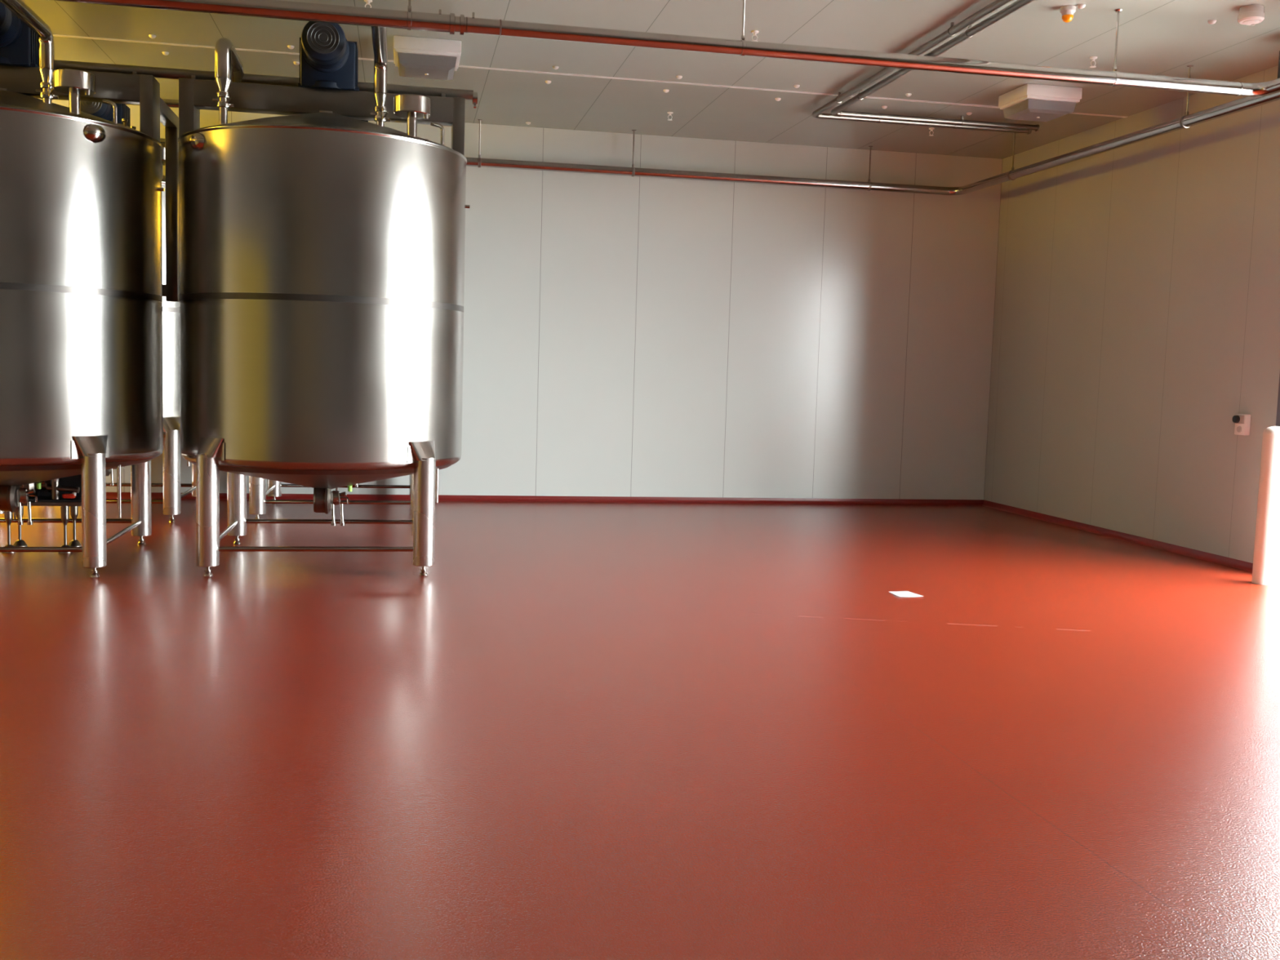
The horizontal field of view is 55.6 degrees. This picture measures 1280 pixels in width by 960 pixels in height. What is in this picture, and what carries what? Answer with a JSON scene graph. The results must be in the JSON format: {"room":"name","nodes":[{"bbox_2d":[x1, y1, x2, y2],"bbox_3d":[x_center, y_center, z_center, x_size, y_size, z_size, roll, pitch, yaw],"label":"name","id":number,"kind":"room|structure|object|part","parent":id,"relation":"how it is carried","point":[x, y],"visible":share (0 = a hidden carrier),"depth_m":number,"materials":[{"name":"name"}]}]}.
{"room":"food processing factory","nodes":[
{"label":"food processing factory","id":0,"kind":"room"},
{"bbox_2d":[40,98,1002,499],"bbox_3d":[-2.827,-1.842,14.071,15.442,4.559,0.200,1,5,-11],"label":"wall","id":1,"kind":"structure","parent":0,"point":[624,335],"depth_m":14.70,"materials":[{"name":"white paint"}]},
{"bbox_2d":[106,492,983,505],"bbox_3d":[-0.900,0.229,14.518,10.842,0.067,0.055,1,5,-11],"label":"baseboard","id":2,"kind":"structure","parent":1,"relation":"attached to","point":[108,495],"depth_m":14.68,"materials":[{"name":"red paint"}]},
{"bbox_2d":[0,498,1279,959],"bbox_3d":[-0.924,1.251,4.731,15.242,0.200,19.362,1,5,-11],"label":"floor","id":3,"kind":"structure","parent":0,"point":[589,731],"depth_m":5.26,"materials":[{"name":"red paint"}]},
{"bbox_2d":[1,474,81,552],"bbox_3d":[-5.136,0.142,9.882,1.340,0.830,0.534,1,5,-11],"label":"pump skid","id":4,"kind":"object","parent":3,"relation":"on","point":[64,492],"visible":0.4,"depth_m":9.77,"materials":[{"name":"silver metal"}]},
{"bbox_3d":[-5.078,0.170,9.821,1.230,0.040,0.340,1,5,-11],"label":"frame","id":5,"kind":"part","parent":4,"relation":"part of","materials":[{"name":"silver metal"}]},
{"bbox_2d":[28,496,81,502],"bbox_3d":[-5.110,0.146,9.879,1.290,0.025,0.470,1,5,-11],"label":"drip tray","id":6,"kind":"object","parent":4,"relation":"on","point":[32,499],"depth_m":9.75,"materials":[{"name":"black metal"}]},
{"bbox_3d":[-4.586,0.127,9.755,0.090,0.035,0.070,1,5,-11],"label":"isolator handle","id":7,"kind":"part","parent":4,"relation":"part of","materials":[{"name":"red plastic"}]},
{"bbox_2d":[0,0,179,577],"bbox_3d":[-4.731,-1.450,8.978,2.221,4.187,2.666,1,5,-11],"label":"tank","id":8,"kind":"object","parent":3,"relation":"on","point":[82,290],"visible":1,"depth_m":8.63,"materials":[{"name":"silver metal"}]},
{"bbox_3d":[-4.673,-3.325,8.716,0.350,0.350,0.345,1,5,-11],"label":"motor","id":9,"kind":"part","parent":8,"relation":"part of","materials":[{"name":"blue paint"}]},
{"bbox_3d":[-4.635,0.046,9.364,0.034,0.045,0.034,1,5,-11],"label":"knob","id":10,"kind":"part","parent":8,"relation":"part of","materials":[{"name":"plastic"}]},
{"bbox_2d":[53,68,95,114],"bbox_3d":[-3.980,-2.692,8.552,0.272,0.342,0.272,1,5,-11],"label":"vent","id":11,"kind":"object","parent":8,"relation":"attached to","point":[76,83],"depth_m":8.47,"materials":[{"name":"silver metal"}]},
{"bbox_3d":[-3.931,-0.222,8.695,0.014,0.130,0.284,5,6,35],"label":"doubler plate","id":12,"kind":"part","parent":8,"relation":"part of","materials":[{"name":"silver metal"}]},
{"bbox_3d":[-3.919,0.214,8.716,0.160,0.820,0.160,1,5,-11],"label":"leg","id":13,"kind":"part","parent":8,"relation":"part of","materials":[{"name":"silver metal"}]},
{"bbox_3d":[-4.226,0.062,10.290,0.160,0.820,0.160,1,5,-11],"label":"leg","id":14,"kind":"part","parent":8,"relation":"part of","materials":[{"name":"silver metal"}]},
{"bbox_3d":[-3.752,-2.784,9.304,0.095,0.562,0.281,1,5,-11],"label":"bridge post","id":15,"kind":"part","parent":8,"relation":"part of","materials":[{"name":"silver metal"}]},
{"bbox_2d":[0,101,195,522],"bbox_3d":[-5.373,-1.762,12.207,2.221,4.187,2.192,1,5,-11],"label":"tank","id":16,"kind":"object","parent":3,"relation":"on","point":[171,484],"visible":0.13,"depth_m":11.65,"materials":[{"name":"silver metal"}]},
{"bbox_2d":[80,101,102,114],"bbox_3d":[-5.235,-3.597,11.539,0.238,0.238,0.003,1,5,-11],"label":"fan grille","id":17,"kind":"object","parent":16,"relation":"attached to","point":[91,108],"depth_m":11.55,"materials":[{"name":"black metal"}]},
{"bbox_3d":[-5.269,-3.614,11.714,0.350,0.350,0.345,1,5,-11],"label":"motor","id":18,"kind":"part","parent":16,"relation":"part of","materials":[{"name":"blue paint"}]},
{"bbox_2d":[161,146,164,178],"bbox_3d":[-4.577,-2.982,11.550,0.272,0.342,0.272,1,5,-11],"label":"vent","id":19,"kind":"object","parent":16,"relation":"attached to","point":[163,148],"depth_m":11.45,"materials":[{"name":"silver metal"}]},
{"bbox_3d":[-4.515,-0.076,11.714,0.160,0.820,0.160,1,5,-11],"label":"leg","id":20,"kind":"part","parent":16,"relation":"part of","materials":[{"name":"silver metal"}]},
{"bbox_3d":[-4.823,-0.228,13.287,0.160,0.820,0.160,1,5,-11],"label":"leg","id":21,"kind":"part","parent":16,"relation":"part of","materials":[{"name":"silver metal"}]},
{"bbox_2d":[177,21,470,576],"bbox_3d":[-2.523,-1.436,9.548,2.192,4.187,2.464,2,5,7],"label":"tank","id":22,"kind":"object","parent":3,"relation":"on","point":[322,246],"visible":0.99,"depth_m":8.80,"materials":[{"name":"silver metal"}]},
{"bbox_3d":[-3.480,-2.783,9.383,0.110,0.562,0.281,1,5,-11],"label":"bridge post","id":23,"kind":"part","parent":22,"relation":"part of","materials":[{"name":"silver metal"}]},
{"bbox_3d":[-3.163,0.220,8.890,0.160,0.820,0.160,1,5,-11],"label":"leg","id":24,"kind":"part","parent":22,"relation":"part of","materials":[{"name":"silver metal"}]},
{"bbox_3d":[-3.133,-0.215,8.877,0.284,0.130,0.014,5,6,33],"label":"doubler plate","id":25,"kind":"part","parent":22,"relation":"part of","materials":[{"name":"silver metal"}]},
{"bbox_3d":[-3.471,0.068,10.463,0.160,0.820,0.160,1,5,-11],"label":"leg","id":26,"kind":"part","parent":22,"relation":"part of","materials":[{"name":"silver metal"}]},
{"bbox_2d":[54,59,477,108],"bbox_3d":[-5.041,-3.143,9.171,7.577,0.146,0.100,1,5,-11],"label":"pipe","id":27,"kind":"object","parent":22,"relation":"on","point":[157,72],"visible":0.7,"depth_m":9.52,"materials":[{"name":"silver metal"}]},
{"bbox_2d":[306,22,339,53],"bbox_3d":[-2.352,-3.284,9.016,0.238,0.238,0.003,1,5,-11],"label":"fan grille","id":28,"kind":"object","parent":22,"relation":"attached to","point":[322,37],"depth_m":9.02,"materials":[{"name":"black metal"}]},
{"bbox_3d":[-2.386,-3.300,9.191,0.350,0.350,0.345,1,5,-11],"label":"motor","id":29,"kind":"part","parent":22,"relation":"part of","materials":[{"name":"blue paint"}]},
{"bbox_3d":[-2.349,0.070,9.839,0.034,0.045,0.034,1,5,-11],"label":"knob","id":30,"kind":"part","parent":22,"relation":"part of","materials":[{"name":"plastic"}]},
{"bbox_2d":[393,93,431,137],"bbox_3d":[-1.694,-2.668,9.027,0.272,0.342,0.272,1,5,-11],"label":"vent","id":31,"kind":"object","parent":22,"relation":"attached to","point":[411,107],"depth_m":8.93,"materials":[{"name":"silver metal"}]},
{"bbox_3d":[-1.940,0.086,10.765,0.160,0.820,0.160,1,5,-11],"label":"leg","id":32,"kind":"part","parent":22,"relation":"part of","materials":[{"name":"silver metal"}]},
{"bbox_3d":[-1.645,-0.198,9.170,0.014,0.130,0.284,5,6,35],"label":"doubler plate","id":33,"kind":"part","parent":22,"relation":"part of","materials":[{"name":"silver metal"}]},
{"bbox_3d":[-1.633,0.238,9.192,0.160,0.820,0.160,1,5,-11],"label":"leg","id":34,"kind":"part","parent":22,"relation":"part of","materials":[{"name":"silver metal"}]},
{"bbox_3d":[-1.466,-2.760,9.779,0.095,0.562,0.281,1,5,-11],"label":"bridge post","id":35,"kind":"part","parent":22,"relation":"part of","materials":[{"name":"silver metal"}]},
{"bbox_2d":[248,120,412,519],"bbox_3d":[-3.087,-1.743,12.738,2.221,4.187,2.192,1,5,-11],"label":"tank","id":36,"kind":"object","parent":3,"relation":"on","point":[258,492],"visible":0.03,"depth_m":12.12,"materials":[{"name":"silver metal"}]},
{"bbox_3d":[-3.760,-0.075,11.944,0.160,0.820,0.160,1,5,-11],"label":"leg","id":37,"kind":"part","parent":36,"relation":"part of","materials":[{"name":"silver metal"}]},
{"bbox_3d":[-4.068,-0.227,13.517,0.160,0.820,0.160,1,5,-11],"label":"leg","id":38,"kind":"part","parent":36,"relation":"part of","materials":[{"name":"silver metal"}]},
{"bbox_3d":[-2.537,-0.209,13.818,0.160,0.820,0.160,1,5,-11],"label":"leg","id":39,"kind":"part","parent":36,"relation":"part of","materials":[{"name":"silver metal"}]},
{"bbox_3d":[-2.230,-0.057,12.245,0.160,0.820,0.160,1,5,-11],"label":"leg","id":40,"kind":"part","parent":36,"relation":"part of","materials":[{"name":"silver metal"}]},
{"bbox_2d":[889,591,924,597],"bbox_3d":[1.965,0.843,9.000,0.195,0.005,0.247,1,5,-11],"label":"paper sheet","id":41,"kind":"object","parent":3,"relation":"on","point":[900,593],"visible":1,"depth_m":8.99,"materials":[{"name":"white paper"}]},
{"bbox_2d":[1251,426,1279,585],"bbox_3d":[5.153,0.207,9.931,0.186,1.293,0.189,1,5,-11],"label":"bollard","id":42,"kind":"object","parent":3,"relation":"on","point":[1267,537],"visible":1,"depth_m":9.87,"materials":[{"name":"white metal"}]},
{"bbox_2d":[22,0,1279,159],"bbox_3d":[-0.888,-3.288,4.300,15.442,0.200,19.762,1,5,-11],"label":"ceiling","id":43,"kind":"structure","parent":0,"point":[1162,37],"depth_m":10.69,"materials":[{"name":"white paint"}]},
{"bbox_2d":[37,97,178,107],"bbox_3d":[-5.261,-3.668,10.899,3.800,0.494,0.070,1,5,-11],"label":"pipe","id":44,"kind":"object","parent":43,"relation":"hanging from","point":[171,103],"visible":0.02,"depth_m":11.08,"materials":[{"name":"silver metal"}]},
{"bbox_2d":[148,34,155,38],"bbox_3d":[-4.224,-3.838,10.523,0.060,0.025,0.060,1,5,-11],"label":"cap","id":45,"kind":"object","parent":43,"relation":"attached to","point":[151,36],"visible":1,"depth_m":10.50,"materials":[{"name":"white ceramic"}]},
{"bbox_2d":[162,51,168,55],"bbox_3d":[-4.335,-3.893,11.099,0.060,0.025,0.060,1,5,-11],"label":"cap","id":46,"kind":"object","parent":43,"relation":"attached to","point":[165,53],"visible":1,"depth_m":11.08,"materials":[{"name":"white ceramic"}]},
{"bbox_2d":[287,44,294,48],"bbox_3d":[-3.089,-3.825,10.746,0.060,0.025,0.060,1,5,-11],"label":"cap","id":47,"kind":"object","parent":43,"relation":"attached to","point":[289,46],"visible":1,"depth_m":10.73,"materials":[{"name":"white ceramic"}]},
{"bbox_2d":[364,0,372,8],"bbox_3d":[-2.084,-3.637,9.313,0.064,0.082,0.063,1,5,-11],"label":"sprinkler","id":48,"kind":"object","parent":43,"relation":"attached to","point":[367,2],"visible":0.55,"depth_m":9.30,"materials":[{"name":"white metal"}]},
{"bbox_2d":[393,35,461,79],"bbox_3d":[-1.865,-3.667,10.627,0.570,0.247,0.570,1,5,-11],"label":"ceiling light","id":49,"kind":"object","parent":43,"relation":"attached to","point":[415,57],"visible":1,"depth_m":10.39,"materials":[{"name":"white plastic"}]},
{"bbox_2d":[397,52,457,79],"bbox_3d":[-1.866,-3.608,10.632,0.500,0.105,0.500,1,5,-11],"label":"diffuser","id":50,"kind":"object","parent":49,"relation":"attached to","point":[428,65],"depth_m":10.43,"materials":[{"name":"white plastic"}]},
{"bbox_2d":[53,0,1279,97],"bbox_3d":[-1.053,-2.779,2.861,13.975,0.564,10.517,1,5,-11],"label":"pipe","id":51,"kind":"object","parent":43,"relation":"hanging from","point":[408,20],"visible":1,"depth_m":8.36,"materials":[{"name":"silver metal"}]},
{"bbox_2d":[666,111,672,120],"bbox_3d":[0.323,-3.905,13.043,0.064,0.082,0.063,1,5,-11],"label":"sprinkler","id":52,"kind":"object","parent":43,"relation":"attached to","point":[668,113],"visible":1,"depth_m":13.03,"materials":[{"name":"white metal"}]},
{"bbox_2d":[160,65,1279,195],"bbox_3d":[-1.463,-3.292,8.191,13.216,0.530,11.186,1,5,-11],"label":"pipe","id":53,"kind":"object","parent":43,"relation":"hanging from","point":[1187,121],"visible":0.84,"depth_m":13.86,"materials":[{"name":"metal"}]},
{"bbox_2d":[751,30,759,41],"bbox_3d":[0.931,-3.598,9.855,0.064,0.082,0.063,1,5,-11],"label":"sprinkler","id":54,"kind":"object","parent":43,"relation":"attached to","point":[754,32],"visible":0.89,"depth_m":9.84,"materials":[{"name":"white metal"}]},
{"bbox_2d":[812,0,1031,134],"bbox_3d":[4.360,-3.124,5.877,2.491,0.105,14.406,1,5,-11],"label":"tube","id":55,"kind":"object","parent":43,"relation":"attached to","point":[953,30],"visible":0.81,"depth_m":11.40,"materials":[{"name":"silver metal"}]},
{"bbox_2d":[928,127,934,136],"bbox_3d":[3.231,-3.857,13.463,0.064,0.082,0.063,1,5,-11],"label":"sprinkler","id":56,"kind":"object","parent":43,"relation":"attached to","point":[931,129],"visible":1,"depth_m":13.45,"materials":[{"name":"white metal"}]},
{"bbox_2d":[831,0,1039,131],"bbox_3d":[4.447,-3.115,5.808,2.346,0.105,14.236,1,5,-11],"label":"tube","id":57,"kind":"object","parent":43,"relation":"attached to","point":[971,31],"visible":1,"depth_m":11.97,"materials":[{"name":"silver metal"}]},
{"bbox_2d":[998,83,1082,121],"bbox_3d":[3.824,-3.591,11.639,0.565,0.247,0.560,1,5,-11],"label":"ceiling light","id":58,"kind":"object","parent":43,"relation":"attached to","point":[1027,102],"visible":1,"depth_m":11.42,"materials":[{"name":"white plastic"}]},
{"bbox_2d":[1003,98,1076,121],"bbox_3d":[3.822,-3.533,11.645,0.495,0.105,0.490,1,5,-11],"label":"diffuser","id":59,"kind":"object","parent":58,"relation":"attached to","point":[1026,109],"depth_m":11.46,"materials":[{"name":"white plastic"}]},
{"bbox_2d":[1060,4,1075,22],"bbox_3d":[3.164,-3.441,8.987,0.110,0.106,0.110,1,5,-11],"label":"beacon","id":60,"kind":"object","parent":43,"relation":"attached to","point":[1067,11],"visible":1,"depth_m":8.95,"materials":[{"name":"orange plastic"}]},
{"bbox_2d":[1076,4,1085,8],"bbox_3d":[3.240,-3.473,8.916,0.060,0.025,0.060,1,5,-11],"label":"cap","id":61,"kind":"object","parent":43,"relation":"attached to","point":[1079,6],"visible":1,"depth_m":8.90,"materials":[{"name":"white plastic"}]},
{"bbox_2d":[1089,56,1097,67],"bbox_3d":[3.858,-3.555,10.339,0.064,0.082,0.063,1,5,-11],"label":"sprinkler","id":62,"kind":"object","parent":43,"relation":"attached to","point":[1093,58],"visible":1,"depth_m":10.33,"materials":[{"name":"white metal"}]},
{"bbox_2d":[1208,19,1216,24],"bbox_3d":[4.335,-3.466,9.203,0.060,0.025,0.060,1,5,-11],"label":"cap","id":63,"kind":"object","parent":43,"relation":"attached to","point":[1211,21],"visible":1,"depth_m":9.18,"materials":[{"name":"white plastic"}]},
{"bbox_2d":[1237,4,1264,25],"bbox_3d":[4.461,-3.384,8.867,0.176,0.121,0.176,1,5,-11],"label":"smoke detector","id":64,"kind":"object","parent":43,"relation":"attached to","point":[1249,15],"visible":1,"depth_m":8.81,"materials":[{"name":"white plastic"}]},
{"bbox_2d":[1277,50,1279,78],"bbox_3d":[5.360,-3.316,9.551,0.555,0.329,0.280,1,5,-11],"label":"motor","id":65,"kind":"object","parent":43,"relation":"attached to","point":[1278,69],"visible":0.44,"depth_m":9.62,"materials":[{"name":"metal"}]},
{"bbox_2d":[983,65,1279,563],"bbox_3d":[6.489,-0.824,5.878,0.300,4.559,19.562,1,5,-11],"label":"wall","id":66,"kind":"structure","parent":0,"point":[1137,305],"depth_m":12.25,"materials":[{"name":"white paint"}]},
{"bbox_2d":[53,34,1127,117],"bbox_3d":[-2.282,-3.849,11.160,14.942,0.006,0.045,1,5,-11],"label":"trim","id":67,"kind":"structure","parent":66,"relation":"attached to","point":[55,35],"depth_m":11.53,"materials":[{"name":"white metal"}]},
{"bbox_2d":[982,499,1253,572],"bbox_3d":[4.889,0.536,13.015,0.055,0.067,5.262,1,5,-11],"label":"baseboard","id":68,"kind":"structure","parent":66,"relation":"attached to","point":[1246,566],"depth_m":12.42,"materials":[{"name":"red paint"}]},
{"bbox_2d":[1231,413,1250,435],"bbox_3d":[5.326,-0.492,10.769,0.088,0.185,0.140,1,5,-11],"label":"switch box","id":69,"kind":"object","parent":66,"relation":"attached to","point":[1242,421],"visible":1,"depth_m":10.74,"materials":[{"name":"white plastic"}]},
{"bbox_3d":[5.295,-0.540,10.787,0.033,0.068,0.068,1,5,-11],"label":"knob","id":70,"kind":"part","parent":69,"relation":"part of","materials":[{"name":"black plastic"}]},
{"bbox_2d":[1236,426,1241,432],"bbox_3d":[5.312,-0.450,10.770,0.010,0.060,0.060,1,5,-11],"label":"socket","id":71,"kind":"object","parent":69,"relation":"attached to","point":[1238,428],"depth_m":10.77,"materials":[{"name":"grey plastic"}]},
{"bbox_3d":[5.316,-0.537,10.763,0.010,0.075,0.110,1,5,-11],"label":"plate","id":72,"kind":"part","parent":69,"relation":"part of","materials":[{"name":"grey plastic"}]},
{"bbox_2d":[1275,374,1279,577],"bbox_3d":[6.048,-0.785,8.118,0.340,3.650,4.580,1,5,-11],"label":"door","id":73,"kind":"structure","parent":66,"relation":"in","point":[1277,418],"depth_m":10.34,"materials":[{"name":"white"}]}
]}

